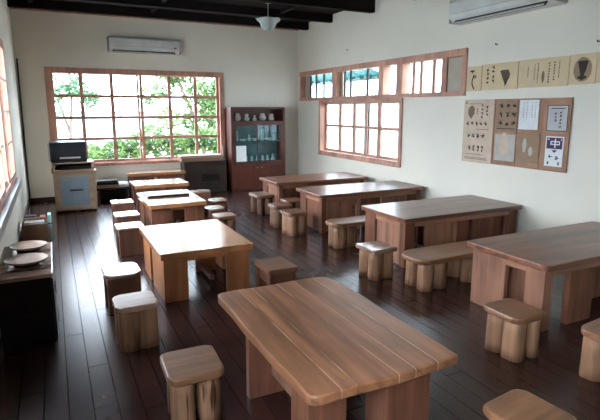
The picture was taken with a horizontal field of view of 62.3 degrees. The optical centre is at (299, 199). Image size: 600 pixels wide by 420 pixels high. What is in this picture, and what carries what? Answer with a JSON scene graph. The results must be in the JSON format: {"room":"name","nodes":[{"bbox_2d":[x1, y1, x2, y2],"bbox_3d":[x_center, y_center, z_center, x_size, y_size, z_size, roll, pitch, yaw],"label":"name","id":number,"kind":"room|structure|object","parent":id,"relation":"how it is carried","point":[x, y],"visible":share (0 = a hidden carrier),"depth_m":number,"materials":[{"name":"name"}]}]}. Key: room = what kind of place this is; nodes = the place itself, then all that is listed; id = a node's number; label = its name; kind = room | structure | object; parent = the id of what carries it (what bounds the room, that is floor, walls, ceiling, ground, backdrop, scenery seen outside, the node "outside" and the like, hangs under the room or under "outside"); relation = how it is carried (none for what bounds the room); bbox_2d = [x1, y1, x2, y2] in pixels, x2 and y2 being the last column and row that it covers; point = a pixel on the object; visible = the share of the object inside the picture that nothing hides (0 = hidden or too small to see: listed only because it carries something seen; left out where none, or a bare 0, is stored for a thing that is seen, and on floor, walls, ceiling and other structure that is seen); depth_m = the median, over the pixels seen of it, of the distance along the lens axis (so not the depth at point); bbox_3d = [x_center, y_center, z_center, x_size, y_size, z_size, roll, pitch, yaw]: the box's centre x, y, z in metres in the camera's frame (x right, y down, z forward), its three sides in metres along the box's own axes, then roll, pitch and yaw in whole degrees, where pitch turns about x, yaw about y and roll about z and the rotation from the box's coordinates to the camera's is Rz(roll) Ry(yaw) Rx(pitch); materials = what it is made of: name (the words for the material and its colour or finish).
{"room":"restaurant dining room","nodes":[
{"label":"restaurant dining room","id":0,"kind":"room"},
{"bbox_2d":[0,0,27,256],"bbox_3d":[-2.540,-0.728,3.647,0.160,3.920,14.120,-5,12,-26],"label":"wall","id":1,"kind":"structure","parent":0,"point":[11,234],"depth_m":8.19,"materials":[{"name":"beige paint"}]},
{"bbox_2d":[0,38,21,241],"bbox_3d":[-3.406,-0.922,5.485,0.245,2.040,3.850,-5,12,-26],"label":"window","id":2,"kind":"structure","parent":1,"relation":"in","point":[10,185],"depth_m":6.39,"materials":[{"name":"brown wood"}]},
{"bbox_2d":[0,199,28,336],"bbox_3d":[-2.457,1.150,4.021,0.015,0.090,14.100,-5,12,-26],"label":"baseboard","id":3,"kind":"structure","parent":1,"relation":"attached to","point":[27,206],"depth_m":7.66,"materials":[{"name":"brown wood"}]},
{"bbox_2d":[9,9,297,198],"bbox_3d":[-2.863,-2.133,11.329,6.519,3.920,0.160,-5,12,-26],"label":"wall","id":4,"kind":"structure","parent":0,"point":[259,67],"depth_m":10.87,"materials":[{"name":"beige paint"}]},
{"bbox_2d":[16,58,30,202],"bbox_3d":[-5.554,-1.357,9.979,0.047,2.880,0.032,-5,12,-26],"label":"conduit pipe","id":5,"kind":"object","parent":4,"relation":"attached to","point":[16,58],"visible":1,"depth_m":9.96,"materials":[{"name":"black plastic"}]},
{"bbox_2d":[31,197,97,202],"bbox_3d":[-2.824,-0.235,11.597,6.169,0.090,0.015,-5,12,-26],"label":"baseboard","id":6,"kind":"structure","parent":4,"relation":"attached to","point":[43,199],"depth_m":10.35,"materials":[{"name":"brown wood"}]},
{"bbox_2d":[44,67,226,165],"bbox_3d":[-3.496,-1.833,11.022,3.780,2.040,0.235,-5,12,-26],"label":"window","id":7,"kind":"structure","parent":4,"relation":"in","point":[219,77],"depth_m":10.93,"materials":[{"name":"brown wood"}]},
{"bbox_2d":[107,36,180,54],"bbox_3d":[-3.332,-3.298,10.646,1.496,0.322,0.246,-5,12,-26],"label":"air conditioner","id":8,"kind":"object","parent":4,"relation":"attached to","point":[116,44],"visible":1,"depth_m":10.54,"materials":[{"name":"white plastic"}]},
{"bbox_2d":[113,50,174,54],"bbox_3d":[-3.321,-3.168,10.602,1.285,0.082,0.068,-5,12,-26],"label":"outlet","id":9,"kind":"object","parent":8,"relation":"attached to","point":[167,52],"depth_m":10.64,"materials":[{"name":"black plastic"}]},
{"bbox_2d":[9,7,297,30],"bbox_3d":[-2.823,-3.953,10.914,6.199,0.040,0.020,-5,12,-26],"label":"trim","id":10,"kind":"structure","parent":4,"relation":"attached to","point":[9,7],"depth_m":10.61,"materials":[{"name":"brown wood"}]},
{"bbox_2d":[54,0,340,21],"bbox_3d":[0.309,-2.959,4.675,6.519,0.100,14.440,-5,12,-26],"label":"ceiling","id":11,"kind":"structure","parent":0,"point":[231,2],"depth_m":9.92,"materials":[{"name":"black wood"}]},
{"bbox_2d":[150,0,166,12],"bbox_3d":[-2.136,-3.547,8.390,0.070,0.080,4.030,-5,12,-26],"label":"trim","id":12,"kind":"structure","parent":11,"relation":"attached to","point":[152,10],"depth_m":9.83,"materials":[{"name":"black wood"}]},
{"bbox_2d":[255,2,279,30],"bbox_3d":[-0.548,-3.152,8.536,0.473,0.470,0.425,-5,12,-26],"label":"ceiling lamp","id":13,"kind":"object","parent":11,"relation":"hanging from","point":[268,23],"visible":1,"depth_m":8.46,"materials":[{"name":"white glass"}]},
{"bbox_2d":[280,5,299,13],"bbox_3d":[0.014,-3.739,9.439,0.070,0.080,4.030,-5,12,-26],"label":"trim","id":14,"kind":"structure","parent":11,"relation":"attached to","point":[290,7],"depth_m":9.89,"materials":[{"name":"black wood"}]},
{"bbox_2d":[0,189,599,419],"bbox_3d":[0.309,1.005,5.400,6.519,0.120,14.440,-5,12,-26],"label":"floor","id":15,"kind":"structure","parent":0,"point":[85,375],"depth_m":4.13,"materials":[{"name":"brown wood"}]},
{"bbox_2d":[0,242,57,353],"bbox_3d":[-2.378,0.816,4.374,0.420,0.620,1.060,-5,12,-26],"label":"base cabinet","id":16,"kind":"object","parent":15,"relation":"on","point":[28,296],"visible":0.97,"depth_m":3.93,"materials":[{"name":"black wood"}]},
{"bbox_2d":[3,253,47,268],"bbox_3d":[-2.276,0.513,4.132,0.330,0.062,0.330,-5,12,-26],"label":"round tray","id":17,"kind":"object","parent":16,"relation":"on","point":[26,260],"visible":1,"depth_m":4.11,"materials":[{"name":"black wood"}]},
{"bbox_2d":[9,240,46,253],"bbox_3d":[-2.485,0.437,4.546,0.310,0.062,0.310,-5,12,-26],"label":"round tray","id":18,"kind":"object","parent":16,"relation":"on","point":[32,246],"visible":0.98,"depth_m":4.51,"materials":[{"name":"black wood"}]},
{"bbox_2d":[22,216,48,241],"bbox_3d":[-3.902,0.447,7.340,0.330,0.280,0.560,-5,12,-26],"label":"wooden crate","id":19,"kind":"object","parent":15,"relation":"on","point":[35,231],"visible":0.67,"depth_m":7.10,"materials":[{"name":"brown wood"}]},
{"bbox_2d":[24,217,39,221],"bbox_3d":[-3.942,0.289,7.313,0.200,0.040,0.160,-5,12,-26],"label":"magazine","id":20,"kind":"object","parent":19,"relation":"in","point":[29,218],"visible":0.66,"depth_m":7.30,"materials":[{"name":"paper"}]},
{"bbox_2d":[24,219,43,224],"bbox_3d":[-3.836,0.321,7.169,0.250,0.030,0.170,-5,11,-24],"label":"magazine","id":21,"kind":"object","parent":19,"relation":"in","point":[29,222],"visible":1,"depth_m":7.13,"materials":[{"name":"paper"}]},
{"bbox_2d":[47,212,52,239],"bbox_3d":[-3.719,0.387,7.387,0.049,0.380,0.201,-5,12,-26],"label":"carton","id":22,"kind":"object","parent":15,"relation":"on","point":[48,213],"visible":0.98,"depth_m":7.30,"materials":[{"name":"cardboard"}]},
{"bbox_2d":[51,168,97,212],"bbox_3d":[-4.333,-0.210,9.569,0.760,0.770,0.696,-5,12,-26],"label":"base cabinet","id":23,"kind":"object","parent":15,"relation":"on","point":[74,190],"visible":0.94,"depth_m":9.26,"materials":[{"name":"brown wood"}]},
{"bbox_2d":[52,159,94,171],"bbox_3d":[-4.350,-0.670,9.508,0.720,0.155,0.560,-5,12,-26],"label":"stand","id":24,"kind":"object","parent":23,"relation":"on","point":[89,164],"visible":0.85,"depth_m":9.36,"materials":[{"name":"brown wood"}]},
{"bbox_2d":[47,140,86,162],"bbox_3d":[-4.420,-0.925,9.427,0.645,0.375,0.518,-5,12,-26],"label":"microwave oven","id":25,"kind":"object","parent":24,"relation":"on","point":[72,150],"visible":1,"depth_m":9.21,"materials":[{"name":"black plastic"}]},
{"bbox_2d":[97,185,129,202],"bbox_3d":[-3.963,-0.143,10.481,0.660,0.310,0.500,-5,12,-26],"label":"bench","id":26,"kind":"object","parent":15,"relation":"on","point":[121,192],"visible":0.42,"depth_m":10.53,"materials":[{"name":"brown wood"}]},
{"bbox_2d":[96,183,118,187],"bbox_3d":[-4.043,-0.310,10.387,0.460,0.050,0.340,-5,11,-24],"label":"book","id":27,"kind":"object","parent":26,"relation":"on","point":[115,185],"visible":0.48,"depth_m":10.23,"materials":[{"name":"paper"}]},
{"bbox_2d":[97,180,118,184],"bbox_3d":[-4.026,-0.359,10.387,0.420,0.045,0.300,-4,11,-23],"label":"book","id":28,"kind":"object","parent":27,"relation":"on","point":[110,183],"visible":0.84,"depth_m":10.27,"materials":[{"name":"black paper"}]},
{"bbox_2d":[96,178,117,182],"bbox_3d":[-4.043,-0.400,10.370,0.400,0.040,0.280,-5,12,-27],"label":"book","id":29,"kind":"object","parent":28,"relation":"on","point":[115,179],"visible":0.89,"depth_m":10.28,"materials":[{"name":"black paper"}]},
{"bbox_2d":[119,181,128,185],"bbox_3d":[-3.748,-0.346,10.529,0.200,0.070,0.280,-5,12,-26],"label":"bundle","id":30,"kind":"object","parent":26,"relation":"on","point":[122,183],"visible":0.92,"depth_m":10.43,"materials":[{"name":"white paper"}]},
{"bbox_2d":[101,262,141,314],"bbox_3d":[-1.731,0.853,4.841,0.342,0.380,0.423,-5,12,-27],"label":"stool","id":31,"kind":"object","parent":15,"relation":"on","point":[119,278],"visible":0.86,"depth_m":4.68,"materials":[{"name":"brown wood"}]},
{"bbox_2d":[110,199,133,223],"bbox_3d":[-2.992,0.206,8.380,0.364,0.380,0.363,-5,11,-25],"label":"stool","id":32,"kind":"object","parent":15,"relation":"on","point":[121,205],"visible":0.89,"depth_m":8.23,"materials":[{"name":"brown wood"}]},
{"bbox_2d":[112,210,140,235],"bbox_3d":[-2.575,0.386,7.397,0.364,0.380,0.363,-5,12,-26],"label":"stool","id":33,"kind":"object","parent":15,"relation":"on","point":[125,216],"visible":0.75,"depth_m":7.27,"materials":[{"name":"brown wood"}]},
{"bbox_2d":[114,221,143,256],"bbox_3d":[-2.278,0.520,6.664,0.364,0.380,0.363,-5,12,-27],"label":"stool","id":34,"kind":"object","parent":15,"relation":"on","point":[129,239],"visible":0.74,"depth_m":6.53,"materials":[{"name":"brown wood"}]},
{"bbox_2d":[112,290,158,352],"bbox_3d":[-1.343,0.993,4.078,0.335,0.380,0.332,-5,12,-28],"label":"stool","id":35,"kind":"object","parent":15,"relation":"on","point":[136,318],"visible":1,"depth_m":3.97,"materials":[{"name":"brown wood"}]},
{"bbox_2d":[125,168,185,198],"bbox_3d":[-3.185,-0.366,11.008,1.220,0.560,0.510,-5,12,-26],"label":"table","id":36,"kind":"object","parent":15,"relation":"on","point":[161,173],"visible":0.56,"depth_m":10.81,"materials":[{"name":"brown wood"}]},
{"bbox_2d":[129,178,188,212],"bbox_3d":[-2.731,-0.099,9.657,1.000,0.520,0.720,-5,12,-26],"label":"table","id":37,"kind":"object","parent":15,"relation":"on","point":[139,186],"visible":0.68,"depth_m":9.40,"materials":[{"name":"brown wood"}]},
{"bbox_2d":[136,190,206,225],"bbox_3d":[-2.080,0.206,7.987,0.860,0.520,1.210,-5,12,-26],"label":"table","id":38,"kind":"object","parent":15,"relation":"on","point":[189,208],"visible":0.59,"depth_m":7.58,"materials":[{"name":"brown wood"}]},
{"bbox_2d":[143,189,189,197],"bbox_3d":[-2.195,-0.106,8.144,0.660,0.036,0.480,-5,12,-26],"label":"game board","id":39,"kind":"object","parent":38,"relation":"on","point":[179,192],"visible":1,"depth_m":8.04,"materials":[{"name":"black plastic"}]},
{"bbox_2d":[160,345,223,419],"bbox_3d":[-0.673,1.178,3.119,0.346,0.360,0.381,-5,11,-24],"label":"stool","id":40,"kind":"object","parent":15,"relation":"on","point":[193,374],"visible":1,"depth_m":3.00,"materials":[{"name":"brown wood"}]},
{"bbox_2d":[139,219,252,302],"bbox_3d":[-1.205,0.641,5.609,0.960,0.520,1.300,-5,12,-26],"label":"table","id":41,"kind":"object","parent":15,"relation":"on","point":[168,248],"visible":0.98,"depth_m":5.23,"materials":[{"name":"brown wood"}]},
{"bbox_2d":[190,189,210,210],"bbox_3d":[-1.897,0.004,9.481,0.363,0.380,0.324,-5,12,-26],"label":"stool","id":42,"kind":"object","parent":15,"relation":"on","point":[204,194],"visible":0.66,"depth_m":9.37,"materials":[{"name":"brown wood"}]},
{"bbox_2d":[180,160,226,191],"bbox_3d":[-2.246,-0.559,11.587,1.000,0.730,0.400,-5,12,-26],"label":"chest","id":43,"kind":"object","parent":15,"relation":"on","point":[210,175],"visible":0.72,"depth_m":11.42,"materials":[{"name":"brown wood"}]},
{"bbox_2d":[178,157,223,161],"bbox_3d":[-2.286,-0.953,11.472,0.980,0.085,0.340,-5,12,-26],"label":"board","id":44,"kind":"object","parent":43,"relation":"on","point":[202,158],"visible":0.77,"depth_m":11.31,"materials":[{"name":"brown wood"}]},
{"bbox_2d":[177,153,222,157],"bbox_3d":[-2.304,-1.019,11.451,0.980,0.050,0.320,-5,12,-26],"label":"board","id":45,"kind":"object","parent":44,"relation":"on","point":[216,154],"visible":1,"depth_m":11.32,"materials":[{"name":"brown wood"}]},
{"bbox_2d":[204,205,224,219],"bbox_3d":[-1.353,0.297,7.883,0.292,0.380,0.308,-5,12,-26],"label":"stool","id":46,"kind":"object","parent":15,"relation":"on","point":[209,210],"visible":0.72,"depth_m":7.77,"materials":[{"name":"brown wood"}]},
{"bbox_2d":[208,198,227,211],"bbox_3d":[-1.418,0.172,8.564,0.292,0.380,0.308,-6,12,-32],"label":"stool","id":47,"kind":"object","parent":15,"relation":"on","point":[212,201],"visible":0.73,"depth_m":8.47,"materials":[{"name":"brown wood"}]},
{"bbox_2d":[212,212,236,230],"bbox_3d":[-1.130,0.391,7.422,0.324,0.360,0.305,-5,12,-26],"label":"stool","id":48,"kind":"object","parent":15,"relation":"on","point":[227,218],"visible":0.53,"depth_m":7.32,"materials":[{"name":"brown wood"}]},
{"bbox_2d":[225,107,284,190],"bbox_3d":[-1.064,-1.256,12.011,1.370,1.950,0.458,-5,12,-26],"label":"display cabinet","id":49,"kind":"object","parent":15,"relation":"on","point":[245,175],"visible":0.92,"depth_m":11.96,"materials":[{"name":"brown wood"}]},
{"bbox_2d":[233,113,240,120],"bbox_3d":[-1.480,-1.948,11.674,0.180,0.190,0.177,-5,12,-26],"label":"jar","id":50,"kind":"object","parent":49,"relation":"in","point":[237,117],"visible":0.91,"depth_m":11.61,"materials":[{"name":"ceramic"}]},
{"bbox_2d":[236,146,246,161],"bbox_3d":[-1.377,-1.084,11.654,0.250,0.370,0.002,-5,12,-26],"label":"sheet","id":51,"kind":"object","parent":49,"relation":"attached to","point":[240,150],"visible":1,"depth_m":11.65,"materials":[{"name":"paper"}]},
{"bbox_2d":[236,140,278,142],"bbox_3d":[-1.075,-1.422,12.003,1.268,0.020,0.370,-5,12,-26],"label":"shelf","id":52,"kind":"object","parent":49,"relation":"attached to","point":[251,141],"depth_m":12.10,"materials":[{"name":"glass"}]},
{"bbox_2d":[260,128,263,140],"bbox_3d":[-0.916,-1.594,12.046,0.100,0.300,0.100,-5,12,-26],"label":"ceramic vessel","id":53,"kind":"object","parent":49,"relation":"on","point":[261,129],"visible":1,"depth_m":12.01,"materials":[{"name":"ceramic"}]},
{"bbox_2d":[259,113,265,120],"bbox_3d":[-0.907,-1.994,11.954,0.170,0.180,0.167,-5,12,-26],"label":"jar","id":54,"kind":"object","parent":49,"relation":"in","point":[262,117],"visible":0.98,"depth_m":11.90,"materials":[{"name":"ceramic"}]},
{"bbox_2d":[268,114,273,120],"bbox_3d":[-0.701,-2.007,12.056,0.140,0.170,0.138,-5,12,-26],"label":"jar","id":55,"kind":"object","parent":49,"relation":"in","point":[271,118],"visible":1,"depth_m":12.01,"materials":[{"name":"ceramic"}]},
{"bbox_2d":[249,191,273,214],"bbox_3d":[-0.723,0.058,9.245,0.344,0.360,0.464,-6,12,-29],"label":"stool","id":56,"kind":"object","parent":15,"relation":"on","point":[260,201],"visible":0.98,"depth_m":9.11,"materials":[{"name":"brown wood"}]},
{"bbox_2d":[254,256,297,286],"bbox_3d":[-0.251,0.819,5.084,0.326,0.360,0.423,-5,12,-26],"label":"stool","id":57,"kind":"object","parent":15,"relation":"on","point":[273,270],"visible":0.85,"depth_m":4.95,"materials":[{"name":"brown wood"}]},
{"bbox_2d":[268,202,291,227],"bbox_3d":[-0.327,0.245,8.220,0.344,0.360,0.319,-5,12,-26],"label":"stool","id":58,"kind":"object","parent":15,"relation":"on","point":[275,215],"visible":0.74,"depth_m":8.07,"materials":[{"name":"brown wood"}]},
{"bbox_2d":[280,197,299,208],"bbox_3d":[-0.142,0.159,8.694,0.344,0.360,0.319,-5,12,-26],"label":"stool","id":59,"kind":"object","parent":15,"relation":"on","point":[295,201],"visible":0.37,"depth_m":8.57,"materials":[{"name":"brown wood"}]},
{"bbox_2d":[280,208,307,236],"bbox_3d":[-0.097,0.343,7.685,0.342,0.360,0.381,-5,12,-26],"label":"stool","id":60,"kind":"object","parent":15,"relation":"on","point":[293,219],"visible":1,"depth_m":7.55,"materials":[{"name":"brown wood"}]},
{"bbox_2d":[259,172,367,207],"bbox_3d":[0.265,-0.144,9.638,1.930,0.615,0.880,-5,12,-26],"label":"table","id":61,"kind":"object","parent":15,"relation":"on","point":[274,185],"visible":0.56,"depth_m":9.36,"materials":[{"name":"brown wood"}]},
{"bbox_2d":[218,277,457,419],"bbox_3d":[0.138,1.053,3.331,0.984,0.530,1.571,-5,12,-26],"label":"table","id":62,"kind":"object","parent":15,"relation":"on","point":[319,341],"visible":1,"depth_m":2.95,"materials":[{"name":"brown wood"}]},
{"bbox_2d":[326,215,364,248],"bbox_3d":[0.933,0.436,7.177,1.219,0.360,0.359,-5,12,-26],"label":"bench","id":63,"kind":"object","parent":15,"relation":"on","point":[342,233],"visible":0.45,"depth_m":6.91,"materials":[{"name":"brown wood"}]},
{"bbox_2d":[296,180,423,233],"bbox_3d":[1.021,0.086,8.382,2.020,0.615,0.860,-5,12,-26],"label":"table","id":64,"kind":"object","parent":15,"relation":"on","point":[322,203],"visible":0.73,"depth_m":8.01,"materials":[{"name":"brown wood"}]},
{"bbox_2d":[356,240,396,280],"bbox_3d":[0.877,0.699,5.742,0.330,0.360,0.371,-6,12,-29],"label":"stool","id":65,"kind":"object","parent":15,"relation":"on","point":[375,257],"visible":1,"depth_m":5.63,"materials":[{"name":"brown wood"}]},
{"bbox_2d":[402,240,472,291],"bbox_3d":[1.714,0.726,5.593,1.263,0.360,0.445,-5,12,-26],"label":"bench","id":66,"kind":"object","parent":15,"relation":"on","point":[427,269],"visible":0.79,"depth_m":5.38,"materials":[{"name":"brown wood"}]},
{"bbox_2d":[361,195,521,267],"bbox_3d":[1.923,0.378,6.774,2.000,0.620,0.960,-5,12,-26],"label":"table","id":67,"kind":"object","parent":15,"relation":"on","point":[444,220],"visible":0.71,"depth_m":6.44,"materials":[{"name":"brown wood"}]},
{"bbox_2d":[484,298,545,362],"bbox_3d":[1.689,1.027,3.944,0.344,0.360,0.363,-5,12,-26],"label":"stool","id":68,"kind":"object","parent":15,"relation":"on","point":[513,326],"visible":1,"depth_m":3.83,"materials":[{"name":"brown wood"}]},
{"bbox_2d":[483,389,576,419],"bbox_3d":[1.188,1.273,2.602,0.344,0.360,0.363,-6,12,-32],"label":"stool","id":69,"kind":"object","parent":15,"relation":"on","point":[516,404],"visible":1,"depth_m":2.60,"materials":[{"name":"brown wood"}]},
{"bbox_2d":[467,221,599,331],"bbox_3d":[2.731,0.702,4.999,1.990,0.620,0.930,-5,12,-26],"label":"table","id":70,"kind":"object","parent":15,"relation":"on","point":[521,266],"visible":0.94,"depth_m":4.61,"materials":[{"name":"brown wood"}]},
{"bbox_2d":[579,318,599,381],"bbox_3d":[2.279,1.101,3.539,0.426,0.360,0.425,-7,12,-33],"label":"stool","id":71,"kind":"object","parent":15,"relation":"on","point":[589,368],"visible":1,"depth_m":3.52,"materials":[{"name":"brown wood"}]},
{"bbox_2d":[298,0,599,232],"bbox_3d":[3.157,-1.236,6.426,0.160,3.920,14.120,-5,12,-26],"label":"wall","id":72,"kind":"structure","parent":0,"point":[432,127],"depth_m":7.62,"materials":[{"name":"beige paint"}]},
{"bbox_2d":[7,0,308,29],"bbox_3d":[-2.594,-3.882,10.458,6.199,0.165,0.130,-5,12,-26],"label":"ceiling beam","id":73,"kind":"structure","parent":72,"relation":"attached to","point":[52,5],"depth_m":10.10,"materials":[{"name":"black wood"}]},
{"bbox_2d":[69,0,332,22],"bbox_3d":[-2.092,-3.700,9.462,6.199,0.165,0.130,-5,12,-26],"label":"ceiling beam","id":74,"kind":"structure","parent":72,"relation":"attached to","point":[186,5],"depth_m":9.68,"materials":[{"name":"black wood"}]},
{"bbox_2d":[243,0,374,12],"bbox_3d":[-1.386,-3.417,8.066,6.199,0.220,0.130,-5,12,-26],"label":"ceiling beam","id":75,"kind":"structure","parent":72,"relation":"attached to","point":[363,6],"depth_m":9.00,"materials":[{"name":"black wood"}]},
{"bbox_2d":[312,69,378,84],"bbox_3d":[0.253,-3.424,13.571,1.150,0.473,5.600,-5,12,-26],"label":"awning","id":76,"kind":"object","parent":72,"relation":"attached to","point":[359,75],"visible":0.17,"depth_m":12.25,"materials":[{"name":"teal plastic"}]},
{"bbox_2d":[318,98,402,167],"bbox_3d":[1.203,-1.459,10.341,0.205,1.249,3.130,-5,12,-26],"label":"window","id":77,"kind":"structure","parent":72,"relation":"in","point":[323,149],"depth_m":10.19,"materials":[{"name":"brown wood"}]},
{"bbox_2d":[299,48,468,100],"bbox_3d":[1.316,-2.379,9.952,0.195,0.700,5.620,-5,12,-26],"label":"window","id":78,"kind":"structure","parent":72,"relation":"in","point":[454,62],"depth_m":8.85,"materials":[{"name":"brown wood"}]},
{"bbox_2d":[466,66,482,90],"bbox_3d":[2.570,-1.789,7.325,0.014,0.355,0.285,-5,12,-26],"label":"board","id":79,"kind":"object","parent":72,"relation":"attached to","point":[474,74],"visible":1,"depth_m":7.31,"materials":[{"name":"beige paper"}]},
{"bbox_2d":[461,99,494,163],"bbox_3d":[2.629,-1.017,7.354,0.007,0.925,0.575,-5,12,-26],"label":"chart","id":80,"kind":"object","parent":72,"relation":"attached to","point":[478,114],"visible":1,"depth_m":7.34,"materials":[{"name":"beige paper"}]},
{"bbox_2d":[468,106,474,117],"bbox_3d":[2.563,-1.313,7.428,0.001,0.200,0.130,-5,12,-26],"label":"picture","id":81,"kind":"object","parent":80,"relation":"attached to","point":[471,109],"depth_m":7.42},
{"bbox_2d":[481,61,518,89],"bbox_3d":[2.777,-1.722,6.914,0.014,0.360,0.625,-5,12,-26],"label":"board","id":82,"kind":"object","parent":72,"relation":"attached to","point":[497,76],"visible":1,"depth_m":6.89,"materials":[{"name":"beige paper"}]},
{"bbox_2d":[449,0,567,24],"bbox_3d":[2.697,-2.639,6.629,0.256,0.352,1.786,-5,12,-26],"label":"air conditioner","id":83,"kind":"object","parent":72,"relation":"attached to","point":[461,12],"visible":1,"depth_m":6.72,"materials":[{"name":"white plastic"}]},
{"bbox_2d":[490,97,573,172],"bbox_3d":[3.019,-0.877,6.560,0.024,0.915,1.185,-5,12,-26],"label":"pinboard","id":84,"kind":"object","parent":72,"relation":"attached to","point":[541,131],"visible":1,"depth_m":6.38,"materials":[{"name":"brown"}]},
{"bbox_2d":[493,133,515,161],"bbox_3d":[2.844,-0.741,6.909,0.003,0.392,0.350,-5,12,-26],"label":"sheet","id":85,"kind":"object","parent":84,"relation":"attached to","point":[504,147],"visible":1,"depth_m":6.90,"materials":[{"name":"grey paper"}]},
{"bbox_2d":[498,133,507,155],"bbox_3d":[2.834,-0.775,6.921,0.001,0.329,0.166,-5,12,-26],"label":"print","id":86,"kind":"object","parent":85,"relation":"attached to","point":[502,138],"depth_m":6.93},
{"bbox_2d":[495,101,517,131],"bbox_3d":[2.844,-1.153,6.833,0.003,0.410,0.350,-5,12,-26],"label":"sheet","id":87,"kind":"object","parent":84,"relation":"attached to","point":[506,118],"visible":1,"depth_m":6.83,"materials":[{"name":"brown paper"}]},
{"bbox_2d":[497,103,515,128],"bbox_3d":[2.845,-1.154,6.828,0.001,0.353,0.321,-5,12,-26],"label":"print","id":88,"kind":"object","parent":87,"relation":"attached to","point":[506,112],"depth_m":6.83},
{"bbox_2d":[516,135,539,163],"bbox_3d":[3.011,-0.675,6.579,0.003,0.360,0.340,-5,12,-26],"label":"sheet","id":89,"kind":"object","parent":84,"relation":"attached to","point":[527,145],"visible":1,"depth_m":6.57,"materials":[{"name":"brown paper"}]},
{"bbox_2d":[522,138,531,155],"bbox_3d":[3.010,-0.699,6.573,0.001,0.236,0.164,-5,12,-26],"label":"print","id":90,"kind":"object","parent":89,"relation":"attached to","point":[526,142],"depth_m":6.58},
{"bbox_2d":[518,100,539,129],"bbox_3d":[3.005,-1.117,6.510,0.003,0.385,0.316,-5,12,-26],"label":"sheet","id":91,"kind":"object","parent":84,"relation":"attached to","point":[529,109],"visible":1,"depth_m":6.51,"materials":[{"name":"paper"}]},
{"bbox_2d":[523,102,539,117],"bbox_3d":[3.017,-1.175,6.473,0.001,0.212,0.260,-5,12,-26],"label":"print","id":92,"kind":"object","parent":91,"relation":"attached to","point":[530,109],"depth_m":6.48},
{"bbox_2d":[544,136,563,166],"bbox_3d":[3.186,-0.608,6.231,0.004,0.375,0.250,-5,12,-26],"label":"sheet","id":93,"kind":"object","parent":84,"relation":"attached to","point":[554,145],"visible":1,"depth_m":6.23,"materials":[{"name":"paper"}]},
{"bbox_2d":[546,105,568,131],"bbox_3d":[3.189,-1.013,6.151,0.003,0.320,0.285,-5,12,-26],"label":"sheet","id":94,"kind":"object","parent":84,"relation":"attached to","point":[557,116],"visible":1,"depth_m":6.15,"materials":[{"name":"paper"}]},
{"bbox_2d":[517,55,570,87],"bbox_3d":[3.082,-1.618,6.307,0.013,0.355,0.730,-5,12,-26],"label":"board","id":95,"kind":"object","parent":72,"relation":"attached to","point":[552,71],"visible":1,"depth_m":6.28,"materials":[{"name":"beige paper"}]},
{"bbox_2d":[568,52,597,84],"bbox_3d":[3.322,-1.539,5.829,0.014,0.350,0.330,-5,12,-26],"label":"board","id":96,"kind":"object","parent":72,"relation":"attached to","point":[583,67],"visible":1,"depth_m":5.82,"materials":[{"name":"beige paper"}]},
{"bbox_2d":[596,51,599,82],"bbox_3d":[3.541,-1.464,5.394,0.013,0.350,0.635,-5,12,-26],"label":"board","id":97,"kind":"object","parent":72,"relation":"attached to","point":[598,65],"visible":1,"depth_m":5.66,"materials":[{"name":"beige paper"}]},
{"label":"outside","id":98,"kind":"structure","parent":0,"visible":0},
{"bbox_2d":[328,127,393,156],"bbox_3d":[-2.183,-0.309,15.863,70.000,0.100,90.000,-5,12,-26],"label":"ground","id":99,"kind":"structure","parent":98,"point":[333,133],"depth_m":41.67,"materials":[{"name":"white"}]},
{"bbox_2d":[52,73,100,137],"bbox_3d":[-6.846,-2.189,14.859,1.941,4.164,1.199,-5,12,-26],"label":"leafy tree","id":100,"kind":"object","parent":99,"relation":"on","point":[69,87],"visible":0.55,"depth_m":14.66,"materials":[{"name":"green plant"}]},
{"bbox_2d":[56,111,216,156],"bbox_3d":[-7.139,-2.537,21.042,14.100,2.420,0.450,-5,12,-26],"label":"wall","id":101,"kind":"structure","parent":99,"relation":"on","point":[94,127],"depth_m":20.45,"materials":[{"name":"concrete"}]},
{"bbox_2d":[87,123,216,159],"bbox_3d":[-4.087,-1.103,14.307,5.757,2.222,1.172,-5,12,-26],"label":"hedge","id":102,"kind":"object","parent":99,"relation":"on","point":[124,151],"visible":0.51,"depth_m":13.95,"materials":[{"name":"green plant"}]},
{"bbox_2d":[142,76,216,154],"bbox_3d":[-3.231,-2.797,16.174,3.917,4.897,2.339,-5,12,-26],"label":"leafy tree","id":103,"kind":"object","parent":99,"relation":"on","point":[207,105],"visible":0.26,"depth_m":15.70,"materials":[{"name":"green plant"}]},
{"bbox_2d":[356,86,440,157],"bbox_3d":[3.966,-1.101,11.442,0.080,3.050,10.000,-5,12,-26],"label":"picket fence","id":104,"kind":"object","parent":99,"relation":"on","point":[359,133],"visible":0.1,"depth_m":14.38,"materials":[{"name":"concrete"}]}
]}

